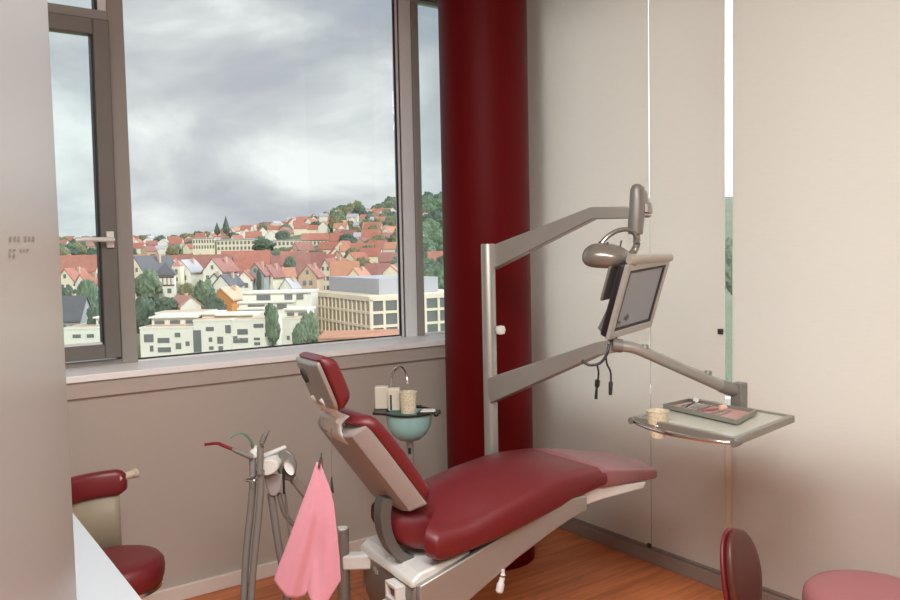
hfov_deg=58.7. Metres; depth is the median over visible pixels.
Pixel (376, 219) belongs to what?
tree
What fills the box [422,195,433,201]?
tree
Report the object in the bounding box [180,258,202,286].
house
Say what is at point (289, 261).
tree
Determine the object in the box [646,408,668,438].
cup
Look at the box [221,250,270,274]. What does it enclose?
house
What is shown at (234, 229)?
house
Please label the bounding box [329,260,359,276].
house
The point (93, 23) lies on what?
window
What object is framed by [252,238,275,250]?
tree
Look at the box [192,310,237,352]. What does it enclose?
apartment block
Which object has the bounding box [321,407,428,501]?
backrest cushion
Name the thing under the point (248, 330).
apartment block
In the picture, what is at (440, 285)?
tree
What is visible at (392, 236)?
tree
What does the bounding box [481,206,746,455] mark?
dental unit arm
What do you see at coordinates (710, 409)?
instrument
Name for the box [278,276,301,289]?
house
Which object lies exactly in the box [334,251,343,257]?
house
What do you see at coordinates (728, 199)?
hillside
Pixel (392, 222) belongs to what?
tree
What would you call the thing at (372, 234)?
house
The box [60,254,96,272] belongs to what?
house
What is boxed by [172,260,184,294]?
tower house
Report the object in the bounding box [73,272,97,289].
house
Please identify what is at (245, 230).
house
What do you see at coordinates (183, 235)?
tree
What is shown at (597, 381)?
cable
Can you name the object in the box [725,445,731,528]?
trim
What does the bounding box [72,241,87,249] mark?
tree
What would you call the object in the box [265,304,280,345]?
tree
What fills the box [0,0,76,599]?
wall
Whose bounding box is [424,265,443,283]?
tree
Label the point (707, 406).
instrument
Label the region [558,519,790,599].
baseboard
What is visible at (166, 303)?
tree
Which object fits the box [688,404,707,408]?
instrument
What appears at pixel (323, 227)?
house
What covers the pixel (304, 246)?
house
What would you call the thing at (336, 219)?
tree
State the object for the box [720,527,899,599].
stool
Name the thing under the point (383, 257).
house
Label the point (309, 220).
house
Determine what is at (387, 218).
tree
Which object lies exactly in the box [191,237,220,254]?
building
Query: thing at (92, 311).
tree
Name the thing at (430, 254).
house
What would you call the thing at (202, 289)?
tree
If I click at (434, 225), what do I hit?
tree
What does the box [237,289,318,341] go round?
building
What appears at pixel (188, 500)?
wall
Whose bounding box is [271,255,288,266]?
house
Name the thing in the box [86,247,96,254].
tree
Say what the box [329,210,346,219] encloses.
tree
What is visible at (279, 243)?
building
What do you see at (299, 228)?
house
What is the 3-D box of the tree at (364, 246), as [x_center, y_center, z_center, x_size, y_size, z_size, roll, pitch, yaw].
[-34.687,-18.355,337.319,8.046,9.953,8.994,1,4,31]
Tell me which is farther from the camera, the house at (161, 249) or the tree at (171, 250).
the house at (161, 249)
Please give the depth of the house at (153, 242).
600.51 m
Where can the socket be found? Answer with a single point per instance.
(253, 451)
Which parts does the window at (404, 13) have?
frame, rail, pane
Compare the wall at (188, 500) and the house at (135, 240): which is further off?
the house at (135, 240)
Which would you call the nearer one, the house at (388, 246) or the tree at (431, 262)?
the tree at (431, 262)
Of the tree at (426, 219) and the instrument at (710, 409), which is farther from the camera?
the tree at (426, 219)
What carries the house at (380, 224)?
on the hillside
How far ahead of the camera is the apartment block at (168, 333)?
150.71 m
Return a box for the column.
[438,0,534,570]
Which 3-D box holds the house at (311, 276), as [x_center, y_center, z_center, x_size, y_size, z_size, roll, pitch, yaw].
[-40.851,-3.259,236.174,6.400,15.500,9.600,-1,3,4]
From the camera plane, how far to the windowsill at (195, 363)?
3.69 m
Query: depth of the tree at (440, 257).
276.79 m
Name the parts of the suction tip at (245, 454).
handle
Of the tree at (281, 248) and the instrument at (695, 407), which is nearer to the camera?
the instrument at (695, 407)
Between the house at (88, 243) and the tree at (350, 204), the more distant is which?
the tree at (350, 204)
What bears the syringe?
on the unit
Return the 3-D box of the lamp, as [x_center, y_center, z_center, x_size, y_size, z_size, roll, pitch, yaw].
[0.642,-0.271,2.924,0.312,0.305,0.240,-4,4,-35]
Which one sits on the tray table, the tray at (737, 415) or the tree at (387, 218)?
the tray at (737, 415)
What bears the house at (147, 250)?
on the hillside
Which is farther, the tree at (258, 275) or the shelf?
the tree at (258, 275)
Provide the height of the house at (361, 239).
11.030 m
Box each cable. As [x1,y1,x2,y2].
[581,344,609,398]
[605,357,612,394]
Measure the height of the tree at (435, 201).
14.000 m
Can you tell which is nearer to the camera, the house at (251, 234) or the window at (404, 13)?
the window at (404, 13)
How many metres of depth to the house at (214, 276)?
220.08 m
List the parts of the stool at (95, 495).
support plate, backrest, knob, seat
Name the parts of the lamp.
swivel post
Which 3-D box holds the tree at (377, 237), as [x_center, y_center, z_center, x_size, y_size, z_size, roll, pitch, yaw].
[-32.758,-25.687,373.536,9.380,11.116,9.470,-4,5,-43]
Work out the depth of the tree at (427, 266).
248.29 m
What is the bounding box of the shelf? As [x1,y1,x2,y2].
[372,405,432,417]
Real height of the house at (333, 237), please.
11.837 m
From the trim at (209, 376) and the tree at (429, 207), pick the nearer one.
the trim at (209, 376)
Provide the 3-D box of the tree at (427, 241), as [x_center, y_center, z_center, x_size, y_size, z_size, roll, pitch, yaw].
[-8.888,-19.434,325.516,9.281,11.480,10.374,-4,4,-41]
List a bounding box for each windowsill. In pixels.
[66,331,444,383]
[650,384,730,403]
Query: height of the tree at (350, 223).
9.313 m
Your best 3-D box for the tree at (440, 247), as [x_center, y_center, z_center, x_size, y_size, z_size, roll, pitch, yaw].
[-1.438,-15.928,305.077,8.685,10.744,9.708,-3,4,-23]
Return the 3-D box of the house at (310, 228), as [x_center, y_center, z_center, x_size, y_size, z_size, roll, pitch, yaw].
[-91.188,-45.521,535.178,8.189,9.303,6.022,-1,3,-5]
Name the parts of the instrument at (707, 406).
handle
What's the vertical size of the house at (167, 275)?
15.600 m
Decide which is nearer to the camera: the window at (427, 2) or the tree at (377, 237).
the window at (427, 2)
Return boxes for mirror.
[686,397,698,406]
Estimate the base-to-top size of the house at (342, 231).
10.750 m
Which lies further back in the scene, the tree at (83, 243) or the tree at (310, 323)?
the tree at (83, 243)
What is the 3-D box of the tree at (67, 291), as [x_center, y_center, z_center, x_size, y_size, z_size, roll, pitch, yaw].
[-93.820,4.811,196.661,6.379,16.823,6.550,-2,4,-16]
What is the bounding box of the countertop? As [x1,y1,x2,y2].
[73,513,141,599]
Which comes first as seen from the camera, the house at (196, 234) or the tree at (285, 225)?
the tree at (285, 225)
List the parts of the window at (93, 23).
sash rail, sash rail, rail, handle, handle plate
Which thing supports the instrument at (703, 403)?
on the tray at (737, 415)
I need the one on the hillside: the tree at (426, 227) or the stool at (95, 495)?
the tree at (426, 227)
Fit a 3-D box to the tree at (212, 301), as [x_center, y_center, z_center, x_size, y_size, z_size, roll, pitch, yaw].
[-53.736,5.363,182.476,4.577,14.580,4.700,-1,3,1]
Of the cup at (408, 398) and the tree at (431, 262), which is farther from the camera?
the tree at (431, 262)
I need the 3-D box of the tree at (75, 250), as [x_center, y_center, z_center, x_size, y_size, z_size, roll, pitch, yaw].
[-252.769,-32.280,533.446,10.386,10.393,10.664,-1,3,3]
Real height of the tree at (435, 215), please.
14.346 m
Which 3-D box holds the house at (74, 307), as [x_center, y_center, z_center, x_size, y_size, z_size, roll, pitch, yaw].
[-82.663,6.287,176.584,5.800,15.300,8.500,-1,3,-3]
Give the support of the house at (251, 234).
on the hillside
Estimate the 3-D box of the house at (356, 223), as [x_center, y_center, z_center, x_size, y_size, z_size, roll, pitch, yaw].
[-54.913,-43.080,492.017,7.604,10.796,7.173,0,4,17]
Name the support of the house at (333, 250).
on the hillside
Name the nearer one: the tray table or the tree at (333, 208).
the tray table
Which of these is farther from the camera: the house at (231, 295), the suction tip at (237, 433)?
the house at (231, 295)
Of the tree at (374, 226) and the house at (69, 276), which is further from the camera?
the tree at (374, 226)
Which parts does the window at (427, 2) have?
rail, rail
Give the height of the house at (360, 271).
14.100 m
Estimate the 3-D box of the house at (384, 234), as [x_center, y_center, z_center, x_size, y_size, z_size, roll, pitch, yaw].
[-29.508,-27.312,389.637,9.161,11.015,7.271,-5,5,-45]
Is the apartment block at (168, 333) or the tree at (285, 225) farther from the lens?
the tree at (285, 225)
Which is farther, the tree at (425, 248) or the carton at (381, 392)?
the tree at (425, 248)
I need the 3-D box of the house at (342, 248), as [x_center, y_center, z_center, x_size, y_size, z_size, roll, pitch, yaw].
[-45.217,-19.554,356.703,7.852,10.390,6.769,-2,3,-13]
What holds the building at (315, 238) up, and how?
on the hillside
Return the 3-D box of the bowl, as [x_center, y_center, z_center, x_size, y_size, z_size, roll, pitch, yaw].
[-0.171,0.532,3.363,0.200,0.118,0.200,-4,4,-35]
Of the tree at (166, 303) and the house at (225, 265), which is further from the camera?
the house at (225, 265)
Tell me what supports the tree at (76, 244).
on the hillside
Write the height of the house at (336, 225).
11.446 m
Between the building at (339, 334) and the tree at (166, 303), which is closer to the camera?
the building at (339, 334)
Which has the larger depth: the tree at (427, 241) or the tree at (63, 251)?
the tree at (63, 251)
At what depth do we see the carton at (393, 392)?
3.36 m
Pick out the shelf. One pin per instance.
(422, 412)
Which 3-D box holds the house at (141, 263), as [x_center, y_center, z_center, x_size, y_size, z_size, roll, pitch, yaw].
[-89.025,-4.130,240.070,9.000,19.200,14.600,0,4,25]
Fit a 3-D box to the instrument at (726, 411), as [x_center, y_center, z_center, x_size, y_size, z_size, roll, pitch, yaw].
[0.968,0.400,2.831,0.012,0.011,0.115,2,5,45]
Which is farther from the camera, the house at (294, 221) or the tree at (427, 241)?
the house at (294, 221)
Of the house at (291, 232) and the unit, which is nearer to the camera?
the unit
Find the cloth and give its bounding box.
[274,462,340,599]
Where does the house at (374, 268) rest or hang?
on the hillside
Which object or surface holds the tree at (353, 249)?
on the hillside
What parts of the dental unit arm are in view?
knob, arm, arm, tray arm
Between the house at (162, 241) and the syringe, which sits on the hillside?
the house at (162, 241)
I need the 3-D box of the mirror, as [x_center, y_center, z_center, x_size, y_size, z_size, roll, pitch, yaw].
[0.895,0.382,2.982,0.019,0.025,0.117,2,5,41]
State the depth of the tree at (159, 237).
647.65 m
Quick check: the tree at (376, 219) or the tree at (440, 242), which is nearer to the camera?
the tree at (440, 242)
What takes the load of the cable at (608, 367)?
hanging from the dental unit arm
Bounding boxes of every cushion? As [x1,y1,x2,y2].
[299,352,349,409]
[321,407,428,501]
[725,528,761,599]
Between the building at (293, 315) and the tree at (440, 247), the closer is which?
the building at (293, 315)
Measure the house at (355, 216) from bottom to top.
11.572 m
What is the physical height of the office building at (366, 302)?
22.147 m
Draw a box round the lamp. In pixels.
[582,184,673,267]
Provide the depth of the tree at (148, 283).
211.75 m
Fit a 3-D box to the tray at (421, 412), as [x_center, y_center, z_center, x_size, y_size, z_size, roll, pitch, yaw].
[-0.088,0.465,3.325,0.100,0.008,0.070,-1,3,0]
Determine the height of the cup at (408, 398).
0.089 m
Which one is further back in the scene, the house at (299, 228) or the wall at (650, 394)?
the house at (299, 228)
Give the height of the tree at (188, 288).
11.100 m
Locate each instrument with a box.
[684,403,703,408]
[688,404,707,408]
[693,404,712,409]
[696,408,718,411]
[717,410,730,415]
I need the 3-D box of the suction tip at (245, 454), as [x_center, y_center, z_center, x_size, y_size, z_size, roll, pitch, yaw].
[-0.750,0.513,2.715,0.162,0.079,0.025,-3,4,-27]
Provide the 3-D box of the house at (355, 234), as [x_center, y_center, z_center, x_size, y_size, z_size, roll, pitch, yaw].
[-46.737,-30.330,418.882,7.215,10.244,6.807,-1,3,2]
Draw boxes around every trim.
[66,345,444,399]
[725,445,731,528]
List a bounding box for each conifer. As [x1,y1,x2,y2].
[214,223,219,235]
[222,216,229,235]
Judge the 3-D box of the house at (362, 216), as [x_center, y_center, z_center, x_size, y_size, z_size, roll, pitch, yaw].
[-55.115,-50.963,531.467,9.402,11.827,8.208,-2,4,-17]
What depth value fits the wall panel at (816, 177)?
3.09 m
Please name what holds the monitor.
attached to the dental unit arm
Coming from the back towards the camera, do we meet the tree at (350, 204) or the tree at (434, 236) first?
the tree at (350, 204)
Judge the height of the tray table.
0.024 m
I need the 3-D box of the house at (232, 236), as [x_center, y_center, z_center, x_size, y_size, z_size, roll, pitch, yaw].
[-145.297,-39.376,546.469,7.007,10.096,8.026,2,4,39]
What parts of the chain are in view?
chain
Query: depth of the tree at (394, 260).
298.19 m
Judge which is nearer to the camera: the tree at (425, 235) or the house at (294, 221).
the tree at (425, 235)
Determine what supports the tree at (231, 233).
on the hillside
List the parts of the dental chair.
knob, hinge plate, control frame, lid, seat, release knob, leg rest frame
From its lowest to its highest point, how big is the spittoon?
1.019 m
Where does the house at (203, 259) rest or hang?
on the hillside
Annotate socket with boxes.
[249,445,256,462]
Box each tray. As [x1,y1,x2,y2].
[417,410,440,414]
[663,398,756,423]
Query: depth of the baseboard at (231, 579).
3.59 m
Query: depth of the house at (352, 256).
320.14 m
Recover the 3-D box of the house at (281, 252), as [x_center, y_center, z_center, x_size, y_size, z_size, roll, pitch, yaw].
[-68.949,-15.688,349.144,9.831,11.169,7.229,-1,3,0]
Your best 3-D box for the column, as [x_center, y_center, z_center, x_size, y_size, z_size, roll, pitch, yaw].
[0.177,-0.234,3.880,0.422,3.000,0.422,-4,4,-35]
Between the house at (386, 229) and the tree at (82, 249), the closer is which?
the house at (386, 229)
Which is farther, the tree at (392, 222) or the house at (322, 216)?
the house at (322, 216)
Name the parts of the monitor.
stem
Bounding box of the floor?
[185,528,723,599]
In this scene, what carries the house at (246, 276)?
on the hillside
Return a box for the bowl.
[386,408,431,441]
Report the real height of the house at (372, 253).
10.464 m
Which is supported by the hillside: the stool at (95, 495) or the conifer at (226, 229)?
the conifer at (226, 229)
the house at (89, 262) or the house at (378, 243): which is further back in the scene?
the house at (378, 243)
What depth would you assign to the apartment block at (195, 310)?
169.61 m
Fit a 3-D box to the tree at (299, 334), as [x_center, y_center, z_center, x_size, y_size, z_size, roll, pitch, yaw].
[-26.537,9.143,141.652,2.803,10.324,2.508,-4,4,-40]
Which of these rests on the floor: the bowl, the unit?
the unit
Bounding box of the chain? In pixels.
[330,428,333,492]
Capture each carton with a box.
[375,385,388,408]
[388,387,400,410]
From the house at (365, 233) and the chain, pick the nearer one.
the chain
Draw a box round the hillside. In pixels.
[85,196,731,395]
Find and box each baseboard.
[142,536,371,599]
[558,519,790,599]
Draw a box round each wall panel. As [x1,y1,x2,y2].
[527,0,651,547]
[649,0,724,573]
[732,0,899,599]
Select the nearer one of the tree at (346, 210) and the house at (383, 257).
the house at (383, 257)
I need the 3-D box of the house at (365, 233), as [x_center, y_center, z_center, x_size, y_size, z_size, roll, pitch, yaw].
[-40.409,-30.040,409.905,9.760,12.277,8.520,-1,3,-2]
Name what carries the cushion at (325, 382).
on the dental chair
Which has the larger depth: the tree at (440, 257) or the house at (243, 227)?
the house at (243, 227)
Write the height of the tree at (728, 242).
11.772 m
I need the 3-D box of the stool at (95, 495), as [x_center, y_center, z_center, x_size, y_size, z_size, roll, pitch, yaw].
[-1.133,0.991,2.665,0.512,0.751,0.488,1,4,35]
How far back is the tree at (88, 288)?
190.93 m
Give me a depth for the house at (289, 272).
256.86 m
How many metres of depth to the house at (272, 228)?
609.60 m
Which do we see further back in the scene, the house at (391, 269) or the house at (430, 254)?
the house at (430, 254)
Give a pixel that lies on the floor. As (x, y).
(566, 565)
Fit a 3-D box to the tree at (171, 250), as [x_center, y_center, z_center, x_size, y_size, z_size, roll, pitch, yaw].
[-178.917,-31.279,516.131,8.853,9.123,8.937,-1,3,0]
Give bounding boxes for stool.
[71,468,164,598]
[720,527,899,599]
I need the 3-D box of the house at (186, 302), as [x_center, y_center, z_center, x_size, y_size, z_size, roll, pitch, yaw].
[-62.529,5.076,188.558,6.000,13.200,8.600,-4,4,-40]
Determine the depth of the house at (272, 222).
668.94 m
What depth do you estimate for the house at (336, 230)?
460.21 m
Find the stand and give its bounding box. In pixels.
[318,453,322,467]
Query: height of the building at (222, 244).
21.314 m
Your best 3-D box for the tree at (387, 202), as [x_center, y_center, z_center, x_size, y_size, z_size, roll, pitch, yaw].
[-49.189,-71.762,633.175,12.652,14.001,11.319,1,4,32]
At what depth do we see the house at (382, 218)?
489.23 m
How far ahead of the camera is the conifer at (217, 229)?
556.81 m
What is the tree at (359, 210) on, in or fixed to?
on the hillside
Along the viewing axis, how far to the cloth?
2.61 m
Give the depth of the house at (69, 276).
235.08 m
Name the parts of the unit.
handle, arm, post, arm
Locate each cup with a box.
[399,390,416,413]
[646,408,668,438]
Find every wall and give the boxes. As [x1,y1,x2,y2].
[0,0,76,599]
[67,3,447,590]
[650,394,651,524]
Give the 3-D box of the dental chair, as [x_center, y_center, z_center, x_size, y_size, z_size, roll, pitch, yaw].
[0.138,0.728,3.011,1.460,1.184,0.492,-3,4,-31]
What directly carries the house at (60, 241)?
on the hillside
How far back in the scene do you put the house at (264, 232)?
600.81 m
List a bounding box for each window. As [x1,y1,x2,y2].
[47,0,121,368]
[106,0,424,362]
[418,0,444,334]
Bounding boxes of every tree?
[60,248,69,254]
[62,285,75,295]
[65,244,79,254]
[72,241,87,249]
[72,242,83,246]
[75,279,98,311]
[77,246,86,254]
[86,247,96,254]
[86,306,98,324]
[135,268,161,302]
[136,294,155,333]
[154,235,165,241]
[154,297,178,311]
[165,245,179,254]
[178,282,194,296]
[180,233,186,240]
[193,278,215,308]
[204,292,223,309]
[227,232,239,237]
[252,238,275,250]
[256,269,260,289]
[257,224,266,230]
[264,303,277,315]
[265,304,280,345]
[275,230,291,239]
[279,224,292,229]
[279,247,288,250]
[283,255,296,268]
[292,322,306,343]
[300,310,317,342]
[328,216,342,232]
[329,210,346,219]
[330,207,340,214]
[338,233,357,242]
[342,203,354,210]
[343,208,352,215]
[344,247,358,257]
[346,220,353,229]
[351,206,366,215]
[352,200,363,206]
[355,257,370,264]
[358,245,373,250]
[359,218,372,228]
[368,224,381,231]
[372,234,386,239]
[373,218,382,222]
[380,201,393,207]
[382,209,390,215]
[383,202,395,209]
[383,216,393,225]
[386,197,395,201]
[389,215,395,225]
[389,228,396,241]
[390,256,396,264]
[422,191,433,196]
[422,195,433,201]
[422,203,435,211]
[423,223,432,232]
[423,230,429,238]
[423,238,438,246]
[423,245,436,258]
[423,263,432,270]
[424,218,435,221]
[424,260,442,265]
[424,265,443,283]
[425,210,441,219]
[427,228,441,235]
[428,221,438,228]
[429,233,442,242]
[430,198,440,205]
[433,276,443,288]
[435,255,442,261]
[436,244,442,250]
[438,237,442,245]
[725,237,731,294]
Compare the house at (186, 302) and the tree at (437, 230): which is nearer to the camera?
the house at (186, 302)
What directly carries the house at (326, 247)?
on the hillside
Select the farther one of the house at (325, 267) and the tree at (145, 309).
the house at (325, 267)
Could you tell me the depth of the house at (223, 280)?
218.85 m
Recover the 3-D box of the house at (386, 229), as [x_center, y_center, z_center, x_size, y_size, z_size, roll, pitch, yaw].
[-31.061,-32.574,418.768,7.040,10.806,8.166,2,4,40]
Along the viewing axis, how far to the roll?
2.87 m
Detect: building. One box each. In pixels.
[63,316,99,344]
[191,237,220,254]
[216,239,256,253]
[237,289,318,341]
[272,239,300,248]
[301,233,328,245]
[318,275,444,335]
[318,329,398,341]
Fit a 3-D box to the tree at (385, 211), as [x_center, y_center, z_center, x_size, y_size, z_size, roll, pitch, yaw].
[-41.748,-53.983,530.333,10.617,13.006,10.479,-1,3,-3]
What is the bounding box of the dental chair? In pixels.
[296,352,656,599]
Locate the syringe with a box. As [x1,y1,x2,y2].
[257,430,269,474]
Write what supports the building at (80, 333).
on the hillside
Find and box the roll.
[718,405,726,410]
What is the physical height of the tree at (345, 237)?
12.335 m
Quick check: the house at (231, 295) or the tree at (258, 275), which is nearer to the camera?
the house at (231, 295)
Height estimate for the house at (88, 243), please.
10.686 m
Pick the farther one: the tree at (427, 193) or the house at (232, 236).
the tree at (427, 193)
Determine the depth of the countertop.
1.62 m
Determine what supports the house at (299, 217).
on the hillside
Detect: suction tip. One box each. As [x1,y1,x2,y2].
[204,442,252,459]
[229,432,254,448]
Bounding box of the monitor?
[598,262,669,341]
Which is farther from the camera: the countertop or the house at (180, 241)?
the house at (180, 241)
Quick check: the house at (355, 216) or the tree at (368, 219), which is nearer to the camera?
the tree at (368, 219)
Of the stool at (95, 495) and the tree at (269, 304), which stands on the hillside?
the tree at (269, 304)
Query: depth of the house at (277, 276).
250.00 m
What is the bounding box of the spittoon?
[372,366,440,464]
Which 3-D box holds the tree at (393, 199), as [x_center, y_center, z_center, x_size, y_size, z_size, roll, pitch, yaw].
[-47.189,-78.221,666.455,12.584,15.566,14.066,2,5,43]
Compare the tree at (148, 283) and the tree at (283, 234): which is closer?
the tree at (148, 283)
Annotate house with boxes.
[59,240,69,243]
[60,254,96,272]
[61,267,87,289]
[62,294,90,326]
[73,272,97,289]
[85,241,94,248]
[133,239,143,242]
[133,243,146,253]
[134,254,174,300]
[140,246,157,254]
[145,240,157,245]
[155,245,166,254]
[156,262,177,298]
[157,239,168,247]
[168,238,183,248]
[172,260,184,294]
[174,293,203,309]
[176,253,233,267]
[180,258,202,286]
[182,244,192,253]
[194,233,207,237]
[201,257,240,281]
[208,233,221,236]
[209,271,218,283]
[212,272,245,290]
[215,285,243,310]
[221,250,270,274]
[230,235,243,238]
[231,227,239,233]
[239,225,254,234]
[239,269,255,291]
[242,229,248,238]
[245,231,261,238]
[250,261,270,289]
[257,227,266,235]
[265,230,275,239]
[265,263,284,289]
[267,225,277,232]
[271,221,281,224]
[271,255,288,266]
[278,227,293,236]
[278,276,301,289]
[280,251,302,254]
[281,266,296,278]
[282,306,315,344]
[286,218,293,228]
[289,251,326,280]
[292,242,315,251]
[293,220,303,230]
[293,223,308,234]
[295,216,306,219]
[296,263,325,290]
[304,218,316,223]
[307,225,318,232]
[317,221,329,232]
[317,241,338,253]
[319,213,328,221]
[320,257,346,290]
[327,254,337,257]
[328,233,346,241]
[328,248,342,255]
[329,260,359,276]
[333,223,348,231]
[333,229,344,232]
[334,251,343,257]
[335,241,350,251]
[339,244,349,256]
[341,230,357,234]
[346,214,358,220]
[346,252,369,260]
[347,266,370,275]
[350,243,374,249]
[353,221,360,226]
[353,232,360,238]
[356,237,369,242]
[359,214,373,220]
[359,247,382,262]
[361,229,380,237]
[363,222,382,228]
[364,262,390,274]
[368,240,387,251]
[369,232,386,237]
[374,216,390,220]
[378,252,396,262]
[381,233,392,237]
[381,263,396,274]
[382,227,395,232]
[383,242,396,251]
[426,251,442,260]
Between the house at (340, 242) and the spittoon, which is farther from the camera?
the house at (340, 242)
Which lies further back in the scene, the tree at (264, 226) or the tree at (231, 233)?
the tree at (264, 226)
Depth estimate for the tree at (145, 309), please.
174.53 m
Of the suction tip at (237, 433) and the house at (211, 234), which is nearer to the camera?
the suction tip at (237, 433)
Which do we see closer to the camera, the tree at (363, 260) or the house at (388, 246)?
the tree at (363, 260)
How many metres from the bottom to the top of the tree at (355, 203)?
16.091 m
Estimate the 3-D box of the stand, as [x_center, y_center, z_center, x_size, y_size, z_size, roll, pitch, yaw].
[-0.430,0.651,2.723,0.015,0.308,0.222,-1,3,-5]
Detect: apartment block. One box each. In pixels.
[139,313,201,357]
[155,309,217,314]
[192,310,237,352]
[212,311,282,348]
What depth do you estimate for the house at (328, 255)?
321.20 m
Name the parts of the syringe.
handle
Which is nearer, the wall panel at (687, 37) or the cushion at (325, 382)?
the cushion at (325, 382)
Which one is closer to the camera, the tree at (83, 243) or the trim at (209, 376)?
the trim at (209, 376)
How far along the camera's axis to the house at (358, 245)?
343.96 m
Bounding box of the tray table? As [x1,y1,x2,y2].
[628,398,794,447]
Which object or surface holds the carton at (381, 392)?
on the spittoon
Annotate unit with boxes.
[240,445,370,599]
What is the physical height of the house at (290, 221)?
12.048 m
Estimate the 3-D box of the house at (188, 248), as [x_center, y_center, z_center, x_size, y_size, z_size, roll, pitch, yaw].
[-172.797,-32.657,533.504,6.382,9.860,8.679,1,4,26]
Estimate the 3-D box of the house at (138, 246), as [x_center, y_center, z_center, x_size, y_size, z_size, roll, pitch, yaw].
[-214.574,-33.820,551.512,10.012,11.374,7.362,0,3,13]
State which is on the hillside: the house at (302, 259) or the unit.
the house at (302, 259)
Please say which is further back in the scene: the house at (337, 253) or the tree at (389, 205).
the tree at (389, 205)
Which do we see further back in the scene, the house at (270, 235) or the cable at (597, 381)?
the house at (270, 235)
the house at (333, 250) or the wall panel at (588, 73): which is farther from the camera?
the house at (333, 250)
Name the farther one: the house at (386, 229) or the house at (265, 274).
the house at (386, 229)
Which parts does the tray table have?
handle, handle, glass, handle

